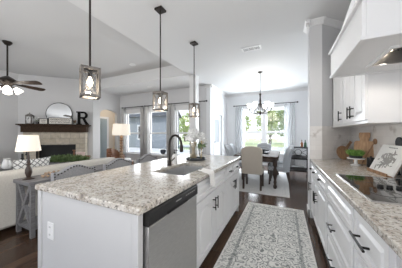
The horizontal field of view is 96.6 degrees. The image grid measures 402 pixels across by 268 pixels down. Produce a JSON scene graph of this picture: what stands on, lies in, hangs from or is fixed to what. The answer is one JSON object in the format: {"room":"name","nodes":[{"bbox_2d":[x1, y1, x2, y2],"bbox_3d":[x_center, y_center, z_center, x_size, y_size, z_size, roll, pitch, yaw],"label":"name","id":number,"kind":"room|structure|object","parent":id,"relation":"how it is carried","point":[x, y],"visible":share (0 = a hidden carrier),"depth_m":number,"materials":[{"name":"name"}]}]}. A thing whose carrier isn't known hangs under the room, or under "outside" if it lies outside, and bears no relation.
{"room":"kitchen","nodes":[
{"label":"kitchen","id":0,"kind":"room"},
{"bbox_2d":[0,70,17,168],"bbox_3d":[-7.666,-0.405,3.850,0.150,3.410,5.470,0,0,25],"label":"wall","id":1,"kind":"structure","parent":0,"point":[8,103],"depth_m":6.08,"materials":[{"name":"white paint"}]},
{"bbox_2d":[18,74,92,159],"bbox_3d":[-5.402,-0.405,6.749,2.383,3.410,0.156,0,0,-20],"label":"wall","id":2,"kind":"structure","parent":0,"point":[58,90],"depth_m":6.64,"materials":[{"name":"white paint"}]},
{"bbox_2d":[0,0,171,80],"bbox_3d":[-5.091,-2.180,3.489,7.019,0.140,7.400,0,0,25],"label":"ceiling","id":3,"kind":"structure","parent":0,"point":[49,38],"depth_m":4.22,"materials":[{"name":"white paint"}]},
{"bbox_2d":[0,40,45,94],"bbox_3d":[-4.372,-1.516,4.097,1.392,1.188,1.454,0,0,-1],"label":"ceiling fan","id":4,"kind":"object","parent":3,"relation":"hanging from","point":[7,82],"visible":1,"depth_m":4.08,"materials":[{"name":"brown wood"}]},
{"bbox_2d":[93,90,119,158],"bbox_3d":[-4.030,-0.225,7.768,0.150,3.050,1.450,0,0,25],"label":"wall","id":5,"kind":"structure","parent":0,"point":[111,102],"depth_m":7.41,"materials":[{"name":"white paint"}]},
{"bbox_2d":[100,110,114,147],"bbox_3d":[-4.596,-0.225,7.951,1.030,3.050,3.300,0,0,25],"label":"wall","id":6,"kind":"structure","parent":0,"point":[104,113],"depth_m":9.01,"materials":[{"name":"beige paint"}]},
{"bbox_2d":[100,118,106,157],"bbox_3d":[-4.806,0.280,8.352,0.110,2.040,0.950,0,0,25],"label":"door","id":7,"kind":"structure","parent":6,"relation":"in","point":[103,122],"depth_m":8.62,"materials":[{"name":"grey"}]},
{"bbox_2d":[100,116,108,147],"bbox_3d":[-4.833,0.235,8.365,0.050,2.130,1.130,0,0,25],"label":"trim","id":8,"kind":"structure","parent":6,"relation":"attached to","point":[107,118],"depth_m":8.80,"materials":[{"name":"white wood"}]},
{"bbox_2d":[120,86,205,160],"bbox_3d":[-1.731,-0.225,7.409,4.319,3.050,0.150,0,0,25],"label":"wall","id":9,"kind":"structure","parent":0,"point":[181,95],"depth_m":7.25,"materials":[{"name":"white paint"}]},
{"bbox_2d":[124,109,139,153],"bbox_3d":[-2.956,-0.107,7.928,1.110,1.975,0.150,0,0,25],"label":"window","id":10,"kind":"structure","parent":9,"relation":"in","point":[130,111],"depth_m":8.02,"materials":[{"name":"white wood"}]},
{"bbox_2d":[126,110,139,113],"bbox_3d":[-2.958,-0.960,7.923,0.900,0.120,0.040,0,0,25],"label":"raised blind","id":11,"kind":"object","parent":10,"relation":"attached to","point":[127,111],"depth_m":7.93,"materials":[{"name":"white fabric"}]},
{"bbox_2d":[147,107,165,155],"bbox_3d":[-1.743,-0.107,7.359,1.150,1.975,0.150,0,0,25],"label":"window","id":12,"kind":"structure","parent":9,"relation":"in","point":[149,110],"depth_m":7.53,"materials":[{"name":"white"}]},
{"bbox_2d":[174,105,188,155],"bbox_3d":[-0.566,-0.107,6.808,1.110,1.975,0.150,0,0,25],"label":"window","id":13,"kind":"structure","parent":9,"relation":"in","point":[181,107],"depth_m":6.98,"materials":[{"name":"white wood"}]},
{"bbox_2d":[176,107,188,110],"bbox_3d":[-0.568,-0.960,6.803,0.900,0.120,0.040,0,0,25],"label":"raised blind","id":14,"kind":"object","parent":13,"relation":"attached to","point":[177,108],"depth_m":6.86,"materials":[{"name":"white fabric"}]},
{"bbox_3d":[-3.004,-1.170,7.850,1.244,0.064,0.130,0,0,25],"label":"curtain rod","id":15,"kind":"object","parent":9,"relation":"attached to","visible":0},
{"bbox_2d":[140,107,142,156],"bbox_3d":[-2.520,0.068,7.585,0.164,2.425,0.064,0,0,25],"label":"curtain","id":16,"kind":"object","parent":15,"relation":"hanging from","point":[141,108],"visible":0.8,"depth_m":7.56,"materials":[{"name":"fabric"}]},
{"bbox_3d":[-1.790,-1.170,7.282,1.284,0.064,0.130,0,0,25],"label":"curtain rod","id":17,"kind":"object","parent":9,"relation":"attached to","visible":0},
{"bbox_2d":[144,107,146,153],"bbox_3d":[-2.303,0.068,7.484,0.164,2.425,0.064,0,0,25],"label":"curtain","id":18,"kind":"object","parent":17,"relation":"hanging from","point":[145,108],"visible":0.83,"depth_m":7.50,"materials":[{"name":"fabric"}]},
{"bbox_2d":[166,105,169,157],"bbox_3d":[-1.289,0.068,7.008,0.164,2.425,0.064,0,0,25],"label":"curtain","id":19,"kind":"object","parent":17,"relation":"hanging from","point":[168,111],"visible":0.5,"depth_m":7.02,"materials":[{"name":"fabric"}]},
{"bbox_3d":[-0.468,-1.170,6.662,1.564,0.064,0.130,0,0,25],"label":"curtain rod","id":20,"kind":"object","parent":9,"relation":"attached to","visible":0},
{"bbox_2d":[171,104,173,156],"bbox_3d":[-1.108,0.068,6.924,0.164,2.425,0.064,0,0,25],"label":"curtain","id":21,"kind":"object","parent":20,"relation":"hanging from","point":[172,105],"visible":0.7,"depth_m":6.89,"materials":[{"name":"fabric"}]},
{"bbox_2d":[0,165,328,267],"bbox_3d":[-2.578,1.360,4.162,11.000,0.120,10.750,0,0,25],"label":"floor","id":22,"kind":"structure","parent":0,"point":[17,250],"depth_m":2.27,"materials":[{"name":"brown wood"}]},
{"bbox_2d":[15,124,90,161],"bbox_3d":[-5.186,0.477,6.348,2.100,1.645,0.746,0,0,-20],"label":"fireplace","id":23,"kind":"object","parent":22,"relation":"on","point":[55,139],"visible":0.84,"depth_m":6.48,"materials":[{"name":"stone"}]},
{"bbox_2d":[25,113,33,123],"bbox_3d":[-5.963,-0.545,6.233,0.200,0.400,0.200,0,0,-20],"label":"candle lantern","id":24,"kind":"object","parent":23,"relation":"on","point":[29,118],"visible":0.99,"depth_m":6.18,"materials":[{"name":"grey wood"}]},
{"bbox_2d":[15,124,90,126],"bbox_3d":[-5.237,-0.302,6.489,2.100,0.085,0.446,0,0,-20],"label":"mantel shelf","id":25,"kind":"object","parent":23,"relation":"attached to","point":[21,125],"depth_m":6.28,"materials":[{"name":"brown wood"}]},
{"bbox_2d":[46,103,71,118],"bbox_3d":[-5.260,-0.758,6.642,0.824,0.822,0.080,0,0,-20],"label":"round mirror","id":26,"kind":"object","parent":23,"relation":"on","point":[55,110],"visible":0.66,"depth_m":6.64,"materials":[{"name":"clear glass"}]},
{"bbox_2d":[48,117,72,123],"bbox_3d":[-5.067,-0.466,6.462,0.720,0.240,0.028,0,0,-20],"label":"sign","id":27,"kind":"object","parent":23,"relation":"on","point":[50,120],"visible":0.94,"depth_m":6.46,"materials":[{"name":"white wood"}]},
{"bbox_2d":[76,111,88,124],"bbox_3d":[-4.477,-0.596,6.771,0.400,0.500,0.060,0,0,-20],"label":"ornament","id":28,"kind":"object","parent":23,"relation":"on","point":[79,117],"visible":1,"depth_m":6.74,"materials":[{"name":"black wood"}]},
{"bbox_2d":[0,157,114,229],"bbox_3d":[-2.775,0.900,2.940,0.970,0.800,2.470,0,0,25],"label":"sofa","id":29,"kind":"object","parent":22,"relation":"on","point":[7,187],"visible":0.23,"depth_m":2.39,"materials":[{"name":"beige fabric"}]},
{"bbox_2d":[13,157,49,169],"bbox_3d":[-2.664,0.603,2.816,0.173,0.450,0.460,0,0,25],"label":"throw pillow","id":30,"kind":"object","parent":29,"relation":"on","point":[17,164],"visible":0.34,"depth_m":2.77,"materials":[{"name":"fabric"}]},
{"bbox_2d":[13,164,102,238],"bbox_3d":[-1.966,0.950,2.981,0.430,0.700,1.550,0,0,25],"label":"console table","id":31,"kind":"object","parent":22,"relation":"on","point":[23,209],"visible":0.45,"depth_m":2.31,"materials":[{"name":"grey wood"}]},
{"bbox_2d":[15,135,40,179],"bbox_3d":[-2.296,0.307,2.384,0.256,0.585,0.256,0,0,25],"label":"table lamp","id":32,"kind":"object","parent":31,"relation":"on","point":[25,143],"visible":1,"depth_m":2.33,"materials":[{"name":"white fabric"}]},
{"bbox_2d":[18,216,37,229],"bbox_3d":[-1.966,1.195,2.981,0.390,0.030,1.490,0,0,25],"label":"shelf","id":33,"kind":"object","parent":31,"relation":"attached to","point":[23,223],"depth_m":2.33,"materials":[{"name":"grey wood"}]},
{"bbox_2d":[51,164,95,180],"bbox_3d":[-1.256,0.824,1.952,0.510,0.958,0.450,0,0,25],"label":"bar stool","id":34,"kind":"object","parent":22,"relation":"on","point":[73,170],"visible":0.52,"depth_m":1.98,"materials":[{"name":"grey fabric"}]},
{"bbox_2d":[38,190,142,267],"bbox_3d":[-0.775,0.860,1.169,1.005,0.880,0.050,0,0,25],"label":"island end panel","id":35,"kind":"object","parent":22,"relation":"on","point":[86,235],"visible":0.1,"depth_m":1.13,"materials":[{"name":"grey wood"}]},
{"bbox_2d":[47,221,53,239],"bbox_3d":[-1.089,0.700,1.293,0.074,0.120,0.010,0,0,25],"label":"power outlet","id":36,"kind":"object","parent":35,"relation":"attached to","point":[50,226],"visible":1,"depth_m":1.28,"materials":[{"name":"white plastic"}]},
{"bbox_2d":[103,158,131,170],"bbox_3d":[-1.007,0.824,2.482,0.510,0.958,0.450,0,0,25],"label":"bar stool","id":37,"kind":"object","parent":22,"relation":"on","point":[118,162],"visible":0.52,"depth_m":2.52,"materials":[{"name":"grey fabric"}]},
{"bbox_2d":[106,148,133,164],"bbox_3d":[-2.569,0.876,5.643,0.720,0.848,0.760,0,0,0],"label":"armchair","id":38,"kind":"object","parent":22,"relation":"on","point":[110,152],"visible":0.19,"depth_m":5.70,"materials":[{"name":"brown leather"}]},
{"bbox_2d":[136,154,156,163],"bbox_3d":[-0.757,0.824,3.016,0.510,0.958,0.450,0,0,25],"label":"bar stool","id":39,"kind":"object","parent":22,"relation":"on","point":[146,157],"visible":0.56,"depth_m":3.04,"materials":[{"name":"grey fabric"}]},
{"bbox_2d":[143,184,197,267],"bbox_3d":[-0.429,0.863,1.374,0.614,0.875,0.600,0,0,25],"label":"dishwasher","id":40,"kind":"object","parent":22,"relation":"on","point":[169,228],"visible":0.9,"depth_m":1.19,"materials":[{"name":"silver metal"}]},
{"bbox_2d":[196,168,225,267],"bbox_3d":[-0.122,0.863,2.050,0.660,0.875,0.860,0,0,25],"label":"base cabinet","id":41,"kind":"object","parent":22,"relation":"on","point":[210,201],"visible":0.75,"depth_m":1.81,"materials":[{"name":"white wood"}]},
{"bbox_2d":[35,154,240,215],"bbox_3d":[-0.289,0.400,2.189,1.040,0.039,2.340,0,0,25],"label":"countertop","id":42,"kind":"structure","parent":41,"relation":"on","point":[136,189],"depth_m":1.35,"materials":[{"name":"stone"}]},
{"bbox_2d":[167,134,182,165],"bbox_3d":[-0.307,0.191,2.094,0.112,0.378,0.270,0,0,-30],"label":"faucet","id":43,"kind":"object","parent":42,"relation":"on","point":[173,135],"visible":1,"depth_m":2.15,"materials":[{"name":"brown metal"}]},
{"bbox_2d":[161,165,203,175],"bbox_3d":[-0.190,0.515,2.016,0.407,0.193,0.682,0,0,25],"label":"sink","id":44,"kind":"object","parent":42,"relation":"in","point":[183,170],"visible":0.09,"depth_m":2.32,"materials":[{"name":"silver metal"}]},
{"bbox_2d":[186,156,205,160],"bbox_3d":[-0.076,0.365,2.642,0.290,0.030,0.290,0,0,25],"label":"round tray","id":45,"kind":"object","parent":42,"relation":"on","point":[187,158],"visible":0.89,"depth_m":2.56,"materials":[{"name":"grey metal"}]},
{"bbox_2d":[190,143,196,157],"bbox_3d":[-0.113,0.242,2.659,0.124,0.250,0.124,0,0,25],"label":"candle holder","id":46,"kind":"object","parent":45,"relation":"on","point":[193,155],"visible":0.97,"depth_m":2.64,"materials":[{"name":"beige"}]},
{"bbox_2d":[185,128,199,147],"bbox_3d":[-0.128,0.126,2.654,0.233,0.448,0.235,0,0,-19],"label":"flower bouquet","id":47,"kind":"object","parent":46,"relation":"in","point":[193,135],"visible":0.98,"depth_m":2.63,"materials":[{"name":"white plant"}]},
{"bbox_2d":[198,168,214,187],"bbox_3d":[0.066,0.454,1.816,0.168,0.184,0.174,0,0,25],"label":"dish towel","id":48,"kind":"object","parent":42,"relation":"on","point":[210,172],"visible":1,"depth_m":1.78,"materials":[{"name":"white fabric"}]},
{"bbox_2d":[225,160,239,224],"bbox_3d":[0.221,0.863,2.782,0.660,0.875,0.745,0,0,25],"label":"base cabinet","id":49,"kind":"object","parent":22,"relation":"on","point":[232,173],"visible":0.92,"depth_m":2.60,"materials":[{"name":"white wood"}]},
{"bbox_2d":[239,169,289,197],"bbox_3d":[1.482,1.294,5.214,1.920,0.010,2.600,0,0,25],"label":"dining rug","id":50,"kind":"object","parent":22,"relation":"on","point":[253,186],"visible":0.36,"depth_m":4.48,"materials":[{"name":"grey carpet"}]},
{"bbox_2d":[224,144,245,176],"bbox_3d":[1.007,0.803,5.326,0.595,0.971,0.470,0,0,25],"label":"patterned chair","id":51,"kind":"object","parent":50,"relation":"on","point":[229,151],"visible":0.34,"depth_m":5.28,"materials":[{"name":"fabric"}]},
{"bbox_2d":[241,146,263,190],"bbox_3d":[1.257,0.783,4.309,0.470,1.011,0.549,0,0,25],"label":"dining chair","id":52,"kind":"object","parent":50,"relation":"on","point":[251,156],"visible":1,"depth_m":4.09,"materials":[{"name":"beige fabric"}]},
{"bbox_2d":[234,150,279,188],"bbox_3d":[1.672,0.910,5.125,1.040,0.755,1.760,0,0,25],"label":"dining table","id":53,"kind":"object","parent":50,"relation":"on","point":[272,156],"visible":0.55,"depth_m":4.24,"materials":[{"name":"brown wood"}]},
{"bbox_2d":[257,143,270,173],"bbox_3d":[2.120,0.803,6.082,0.470,0.971,0.595,0,0,25],"label":"end chair","id":54,"kind":"object","parent":50,"relation":"on","point":[266,146],"visible":0.29,"depth_m":6.24,"materials":[{"name":"fabric"}]},
{"bbox_2d":[268,146,293,186],"bbox_3d":[2.071,0.803,4.639,0.595,0.971,0.470,0,0,25],"label":"patterned chair","id":55,"kind":"object","parent":50,"relation":"on","point":[285,167],"visible":0.98,"depth_m":4.41,"materials":[{"name":"fabric"}]},
{"bbox_2d":[270,145,292,178],"bbox_3d":[2.355,0.803,5.246,0.595,0.971,0.470,0,0,25],"label":"patterned chair","id":56,"kind":"object","parent":50,"relation":"on","point":[278,162],"visible":0.2,"depth_m":5.17,"materials":[{"name":"fabric"}]},
{"bbox_2d":[213,202,316,267],"bbox_3d":[0.745,1.294,1.992,0.910,0.010,2.700,0,0,25],"label":"runner rug","id":57,"kind":"object","parent":22,"relation":"on","point":[264,236],"visible":1,"depth_m":2.17,"materials":[{"name":"grey carpet"}]},
{"bbox_2d":[290,146,307,177],"bbox_3d":[2.956,0.844,5.462,0.580,0.911,0.366,0,0,25],"label":"bar cart","id":58,"kind":"object","parent":22,"relation":"on","point":[304,157],"visible":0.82,"depth_m":5.39,"materials":[{"name":"black metal"}]},
{"bbox_2d":[308,163,313,217],"bbox_3d":[1.909,0.863,2.532,0.660,0.875,0.285,0,0,25],"label":"base cabinet","id":59,"kind":"object","parent":22,"relation":"on","point":[312,165],"visible":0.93,"depth_m":2.62,"materials":[{"name":"white wood"}]},
{"bbox_2d":[312,166,316,226],"bbox_3d":[1.785,0.863,2.267,0.660,0.875,0.290,0,0,25],"label":"base cabinet","id":60,"kind":"object","parent":22,"relation":"on","point":[315,168],"visible":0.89,"depth_m":2.36,"materials":[{"name":"white wood"}]},
{"bbox_2d":[314,169,326,253],"bbox_3d":[1.606,0.863,1.884,0.660,0.875,0.545,0,0,25],"label":"base cabinet","id":61,"kind":"object","parent":22,"relation":"on","point":[321,180],"visible":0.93,"depth_m":1.97,"materials":[{"name":"white wood"}]},
{"bbox_2d":[326,179,354,267],"bbox_3d":[1.324,0.863,1.282,0.660,0.875,0.775,0,0,25],"label":"base cabinet","id":62,"kind":"object","parent":22,"relation":"on","point":[340,245],"visible":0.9,"depth_m":1.35,"materials":[{"name":"white wood"}]},
{"bbox_2d":[310,158,401,258],"bbox_3d":[1.438,0.404,1.487,0.639,0.037,3.513,0,0,25],"label":"countertop","id":63,"kind":"structure","parent":62,"relation":"on","point":[385,219],"depth_m":0.98,"materials":[{"name":"stone"}]},
{"bbox_2d":[336,141,351,158],"bbox_3d":[2.214,0.246,2.744,0.292,0.282,0.071,0,0,-11],"label":"cutting board","id":64,"kind":"object","parent":63,"relation":"on","point":[341,153],"visible":0.84,"depth_m":2.73,"materials":[{"name":"brown wood"}]},
{"bbox_2d":[347,157,365,165],"bbox_3d":[1.903,0.338,2.200,0.180,0.093,0.180,0,0,25],"label":"cake stand","id":65,"kind":"object","parent":63,"relation":"on","point":[355,163],"visible":0.88,"depth_m":2.18,"materials":[{"name":"white ceramic"}]},
{"bbox_2d":[345,149,365,158],"bbox_3d":[1.903,0.238,2.202,0.189,0.120,0.199,0,0,25],"label":"potted succulent","id":66,"kind":"object","parent":65,"relation":"on","point":[358,154],"visible":0.99,"depth_m":2.16,"materials":[{"name":"green plant"}]},
{"bbox_2d":[353,132,373,164],"bbox_3d":[2.089,0.183,2.297,0.084,0.405,0.200,0,0,-33],"label":"cutting board","id":67,"kind":"object","parent":63,"relation":"on","point":[364,144],"visible":0.69,"depth_m":2.29,"materials":[{"name":"brown wood"}]},
{"bbox_2d":[336,174,401,205],"bbox_3d":[1.359,0.373,1.252,0.516,0.024,0.766,0,0,25],"label":"cooktop","id":68,"kind":"object","parent":63,"relation":"in","point":[385,190],"visible":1,"depth_m":1.26,"materials":[{"name":"black glass"}]},
{"bbox_2d":[366,156,374,166],"bbox_3d":[1.973,0.322,2.079,0.076,0.126,0.076,0,0,25],"label":"canister","id":69,"kind":"object","parent":63,"relation":"on","point":[370,159],"visible":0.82,"depth_m":2.06,"materials":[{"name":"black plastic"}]},
{"bbox_2d":[367,167,400,177],"bbox_3d":[1.785,0.274,1.709,0.182,0.225,0.340,0,0,21],"label":"cookbook stand","id":70,"kind":"object","parent":63,"relation":"on","point":[368,169],"visible":0.51,"depth_m":1.68,"materials":[{"name":"brown wood"}]},
{"bbox_2d":[370,144,401,177],"bbox_3d":[1.788,0.245,1.708,0.140,0.275,0.390,0,0,21],"label":"cookbook","id":71,"kind":"object","parent":70,"relation":"on","point":[388,160],"visible":0.96,"depth_m":1.68,"materials":[{"name":"white paper"}]},
{"bbox_2d":[395,137,401,174],"bbox_3d":[1.876,0.207,1.694,0.024,0.355,0.110,0,0,25],"label":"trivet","id":72,"kind":"object","parent":63,"relation":"on","point":[398,142],"visible":0.59,"depth_m":1.69,"materials":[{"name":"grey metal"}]},
{"bbox_2d":[349,209,401,267],"bbox_3d":[1.073,0.863,0.745,0.660,0.875,0.400,0,0,25],"label":"base cabinet","id":73,"kind":"object","parent":22,"relation":"on","point":[370,250],"visible":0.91,"depth_m":0.85,"materials":[{"name":"white wood"}]},
{"bbox_3d":[-3.807,1.001,3.660,0.520,0.601,0.520,0,0,25],"label":"side table","id":74,"kind":"object","parent":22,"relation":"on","visible":0},
{"bbox_2d":[1,158,12,168],"bbox_3d":[-3.890,0.595,3.583,0.159,0.210,0.177,0,0,-26],"label":"pitcher","id":75,"kind":"object","parent":74,"relation":"on","point":[6,164],"visible":0.99,"depth_m":3.55,"materials":[{"name":"white ceramic"}]},
{"bbox_3d":[-2.221,0.998,4.994,0.500,0.605,0.500,0,0,25],"label":"end table","id":76,"kind":"object","parent":22,"relation":"on","visible":0},
{"bbox_2d":[112,124,129,158],"bbox_3d":[-2.221,0.209,4.994,0.470,0.970,0.470,0,0,25],"label":"table lamp","id":77,"kind":"object","parent":76,"relation":"on","point":[118,129],"visible":0.97,"depth_m":4.84,"materials":[{"name":"beige fabric"}]},
{"bbox_3d":[-3.545,1.077,4.808,1.300,0.445,0.600,0,0,0],"label":"coffee table","id":78,"kind":"object","parent":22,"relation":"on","visible":0},
{"bbox_2d":[49,154,90,164],"bbox_3d":[-3.536,0.681,4.811,1.108,0.346,0.366,0,0,0],"label":"planter","id":79,"kind":"object","parent":78,"relation":"on","point":[62,158],"visible":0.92,"depth_m":4.74,"materials":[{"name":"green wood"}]},
{"bbox_2d":[189,74,198,153],"bbox_3d":[-0.207,-0.225,5.392,0.210,3.049,0.210,0,0,25],"label":"wall column","id":80,"kind":"structure","parent":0,"point":[193,122],"depth_m":5.31,"materials":[{"name":"white paint"}]},
{"bbox_2d":[68,0,350,95],"bbox_3d":[-2.578,-2.000,4.162,11.000,0.500,10.750,0,0,25],"label":"ceiling","id":81,"kind":"structure","parent":0,"point":[220,29],"depth_m":3.28,"materials":[{"name":"white paint"}]},
{"bbox_2d":[79,0,100,99],"bbox_3d":[-0.994,-1.038,1.603,0.154,1.425,0.154,0,0,-38],"label":"pendant light","id":82,"kind":"object","parent":81,"relation":"hanging from","point":[90,70],"visible":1,"depth_m":1.59,"materials":[{"name":"brown metal"}]},
{"bbox_2d":[153,5,167,111],"bbox_3d":[-0.570,-1.038,2.509,0.154,1.425,0.154,0,0,25],"label":"pendant light","id":83,"kind":"object","parent":81,"relation":"hanging from","point":[160,10],"visible":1,"depth_m":2.50,"materials":[{"name":"beige"}]},
{"bbox_2d":[189,41,198,117],"bbox_3d":[-0.133,-1.038,3.441,0.154,1.425,0.154,0,0,31],"label":"pendant light","id":84,"kind":"object","parent":81,"relation":"hanging from","point":[194,43],"visible":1,"depth_m":3.43,"materials":[{"name":"beige"}]},
{"bbox_2d":[241,45,261,51],"bbox_3d":[1.029,-1.742,3.659,0.380,0.017,0.170,0,0,25],"label":"ceiling vent","id":85,"kind":"object","parent":81,"relation":"in","point":[256,47],"visible":1,"depth_m":3.64,"materials":[{"name":"white metal"}]},
{"bbox_2d":[243,46,259,51],"bbox_3d":[1.029,-1.736,3.659,0.320,0.002,0.110,0,0,25],"label":"grille","id":86,"kind":"object","parent":85,"relation":"attached to","point":[251,48],"depth_m":3.63,"materials":[{"name":"white metal"}]},
{"bbox_2d":[247,71,273,114],"bbox_3d":[1.669,-1.135,5.049,0.724,1.230,0.642,0,0,13],"label":"chandelier","id":87,"kind":"object","parent":81,"relation":"hanging from","point":[267,103],"visible":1,"depth_m":5.02,"materials":[{"name":"brown metal"}]},
{"bbox_2d":[206,88,226,155],"bbox_3d":[0.686,-0.225,7.298,0.150,3.050,2.000,0,0,25],"label":"wall","id":88,"kind":"structure","parent":0,"point":[216,102],"depth_m":6.65,"materials":[{"name":"white paint"}]},
{"bbox_2d":[214,115,220,154],"bbox_3d":[0.645,0.270,7.130,0.120,2.040,0.900,0,0,25],"label":"door","id":89,"kind":"structure","parent":88,"relation":"in","point":[217,119],"depth_m":7.26,"materials":[{"name":"white"}]},
{"bbox_2d":[213,111,222,155],"bbox_3d":[0.691,0.230,7.108,0.020,2.140,1.100,0,0,25],"label":"trim","id":90,"kind":"structure","parent":88,"relation":"attached to","point":[217,113],"depth_m":6.99,"materials":[{"name":"white"}]},
{"bbox_2d":[210,84,227,97],"bbox_3d":[0.777,-1.702,7.217,0.085,0.097,2.070,0,0,25],"label":"trim","id":91,"kind":"structure","parent":88,"relation":"attached to","point":[213,86],"depth_m":7.03,"materials":[{"name":"white paint"}]},
{"bbox_2d":[227,91,307,164],"bbox_3d":[2.840,-0.225,7.476,3.900,3.050,0.150,0,0,25],"label":"wall","id":92,"kind":"structure","parent":0,"point":[301,108],"depth_m":7.17,"materials":[{"name":"white paint"}]},
{"bbox_2d":[243,106,283,154],"bbox_3d":[2.646,-0.152,7.512,1.970,1.965,0.150,0,0,25],"label":"window","id":93,"kind":"structure","parent":92,"relation":"in","point":[263,131],"depth_m":7.51,"materials":[{"name":"white wood"}]},
{"bbox_2d":[233,101,297,106],"bbox_3d":[2.599,-1.230,7.434,2.544,0.064,0.130,0,0,25],"label":"curtain rod","id":94,"kind":"object","parent":92,"relation":"attached to","point":[297,101],"visible":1,"depth_m":7.17,"materials":[{"name":"black metal"}]},
{"bbox_2d":[235,106,243,152],"bbox_3d":[1.679,0.037,7.827,0.364,2.485,0.064,0,0,25],"label":"curtain","id":95,"kind":"object","parent":94,"relation":"hanging from","point":[239,123],"visible":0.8,"depth_m":7.82,"materials":[{"name":"fabric"}]},
{"bbox_2d":[284,103,294,166],"bbox_3d":[3.458,0.037,6.993,0.394,2.485,0.064,0,0,25],"label":"curtain","id":96,"kind":"object","parent":94,"relation":"hanging from","point":[289,108],"visible":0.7,"depth_m":6.99,"materials":[{"name":"fabric"}]},
{"bbox_2d":[227,88,307,97],"bbox_3d":[2.790,-1.702,7.370,3.600,0.097,0.085,0,0,25],"label":"trim","id":97,"kind":"structure","parent":92,"relation":"attached to","point":[298,89],"depth_m":7.35,"materials":[{"name":"white paint"}]},
{"bbox_2d":[308,24,340,209],"bbox_3d":[2.187,-0.225,2.960,1.030,3.050,0.312,0,0,-12],"label":"wall","id":98,"kind":"structure","parent":0,"point":[321,38],"depth_m":2.77,"materials":[{"name":"white paint"}]},
{"bbox_2d":[303,19,309,34],"bbox_3d":[1.702,-1.712,2.885,0.065,0.077,0.330,0,0,25],"label":"trim","id":99,"kind":"structure","parent":98,"relation":"attached to","point":[306,30],"depth_m":2.87,"materials":[{"name":"white wood"}]},
{"bbox_2d":[306,16,324,27],"bbox_3d":[1.743,-1.712,2.737,0.235,0.077,0.065,0,0,25],"label":"trim","id":100,"kind":"structure","parent":98,"relation":"attached to","point":[316,21],"depth_m":2.73,"materials":[{"name":"white wood"}]},
{"bbox_2d":[322,16,343,29],"bbox_3d":[2.173,-1.712,2.811,0.699,0.077,0.065,0,0,-20],"label":"trim","id":101,"kind":"structure","parent":98,"relation":"attached to","point":[328,21],"depth_m":2.76,"materials":[{"name":"white wood"}]},
{"bbox_3d":[1.236,-0.225,0.104,0.150,3.050,6.237,0,0,25],"label":"wall","id":102,"kind":"structure","parent":0,"visible":0},
{"bbox_2d":[333,77,366,127],"bbox_3d":[2.044,-0.625,2.466,0.370,1.050,0.600,0,0,25],"label":"upper cabinet","id":103,"kind":"object","parent":102,"relation":"attached to","point":[337,82],"visible":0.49,"depth_m":2.44,"materials":[{"name":"white wood"}]},
{"bbox_2d":[310,123,401,174],"bbox_3d":[1.278,0.133,1.134,0.648,0.505,4.337,0,0,25],"label":"backsplash","id":104,"kind":"structure","parent":102,"relation":"attached to","point":[324,140],"depth_m":2.74,"materials":[{"name":"tile"}]},
{"bbox_2d":[328,0,401,77],"bbox_3d":[1.343,-1.143,1.251,0.608,1.219,0.801,0,0,25],"label":"range hood","id":105,"kind":"object","parent":102,"relation":"attached to","point":[369,40],"visible":1,"depth_m":1.14,"materials":[{"name":"white wood"}]},
{"bbox_2d":[343,71,401,125],"bbox_3d":[1.768,-0.625,1.877,0.370,1.050,0.690,0,0,25],"label":"upper cabinet","id":106,"kind":"object","parent":102,"relation":"attached to","point":[369,99],"visible":0.59,"depth_m":1.60,"materials":[{"name":"white wood"}]},
{"bbox_3d":[0.002,0.268,2.644,0.068,0.200,0.068,0,0,25],"label":"ceramic vase","id":107,"kind":"object","parent":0,"visible":0},
{"bbox_2d":[197,132,207,149],"bbox_3d":[0.018,0.104,2.629,0.171,0.285,0.181,0,0,17],"label":"flower bouquet","id":108,"kind":"object","parent":107,"relation":"in","point":[202,137],"visible":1,"depth_m":2.61,"materials":[{"name":"white plant"}]},
{"label":"outside","id":109,"kind":"structure","parent":0,"visible":0},
{"bbox_2d":[178,138,283,151],"bbox_3d":[14.020,1.600,29.929,80.000,0.300,53.900,0,0,25],"label":"lawn","id":110,"kind":"structure","parent":109,"point":[248,141],"depth_m":30.54,"materials":[{"name":"green plant"}]},
{"bbox_2d":[129,111,181,148],"bbox_3d":[-7.025,-0.850,19.303,9.900,4.600,2.800,0,0,25],"label":"neighbor house","id":111,"kind":"structure","parent":110,"relation":"on","point":[158,141],"depth_m":17.02,"materials":[{"name":"grey"}]},
{"bbox_2d":[179,112,188,141],"bbox_3d":[-3.575,-1.569,34.481,5.775,6.060,5.386,0,0,25],"label":"shade tree","id":112,"kind":"object","parent":110,"relation":"on","point":[185,126],"visible":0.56,"depth_m":34.14,"materials":[{"name":"green plant"}]},
{"bbox_2d":[245,115,251,130],"bbox_3d":[4.387,-1.754,24.496,5.072,6.426,2.973,0,0,25],"label":"shade tree","id":113,"kind":"object","parent":110,"relation":"on","point":[246,117],"visible":0.02,"depth_m":23.81,"materials":[{"name":"green plant"}]},
{"bbox_2d":[255,110,283,143],"bbox_3d":[9.803,-1.656,24.809,4.405,6.229,4.137,0,0,0],"label":"shade tree","id":114,"kind":"object","parent":110,"relation":"on","point":[273,118],"visible":0.47,"depth_m":24.46,"materials":[{"name":"green plant"}]},
{"bbox_2d":[276,110,283,136],"bbox_3d":[10.428,-1.366,20.472,3.516,5.654,3.372,0,0,25],"label":"shade tree","id":115,"kind":"object","parent":110,"relation":"on","point":[281,126],"visible":0.07,"depth_m":20.22,"materials":[{"name":"green plant"}]},
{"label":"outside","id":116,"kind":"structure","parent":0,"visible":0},
{"bbox_2d":[129,147,188,154],"bbox_3d":[-3.362,1.525,12.342,11.440,0.350,7.300,0,0,25],"label":"patio","id":117,"kind":"structure","parent":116,"point":[131,149],"depth_m":14.64,"materials":[{"name":"grey"}]},
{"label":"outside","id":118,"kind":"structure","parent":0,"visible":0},
{"bbox_2d":[179,144,283,150],"bbox_3d":[8.060,1.438,17.206,80.000,0.015,4.000,0,0,25],"label":"road","id":119,"kind":"structure","parent":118,"point":[272,148],"depth_m":17.66,"materials":[{"name":"grey"}]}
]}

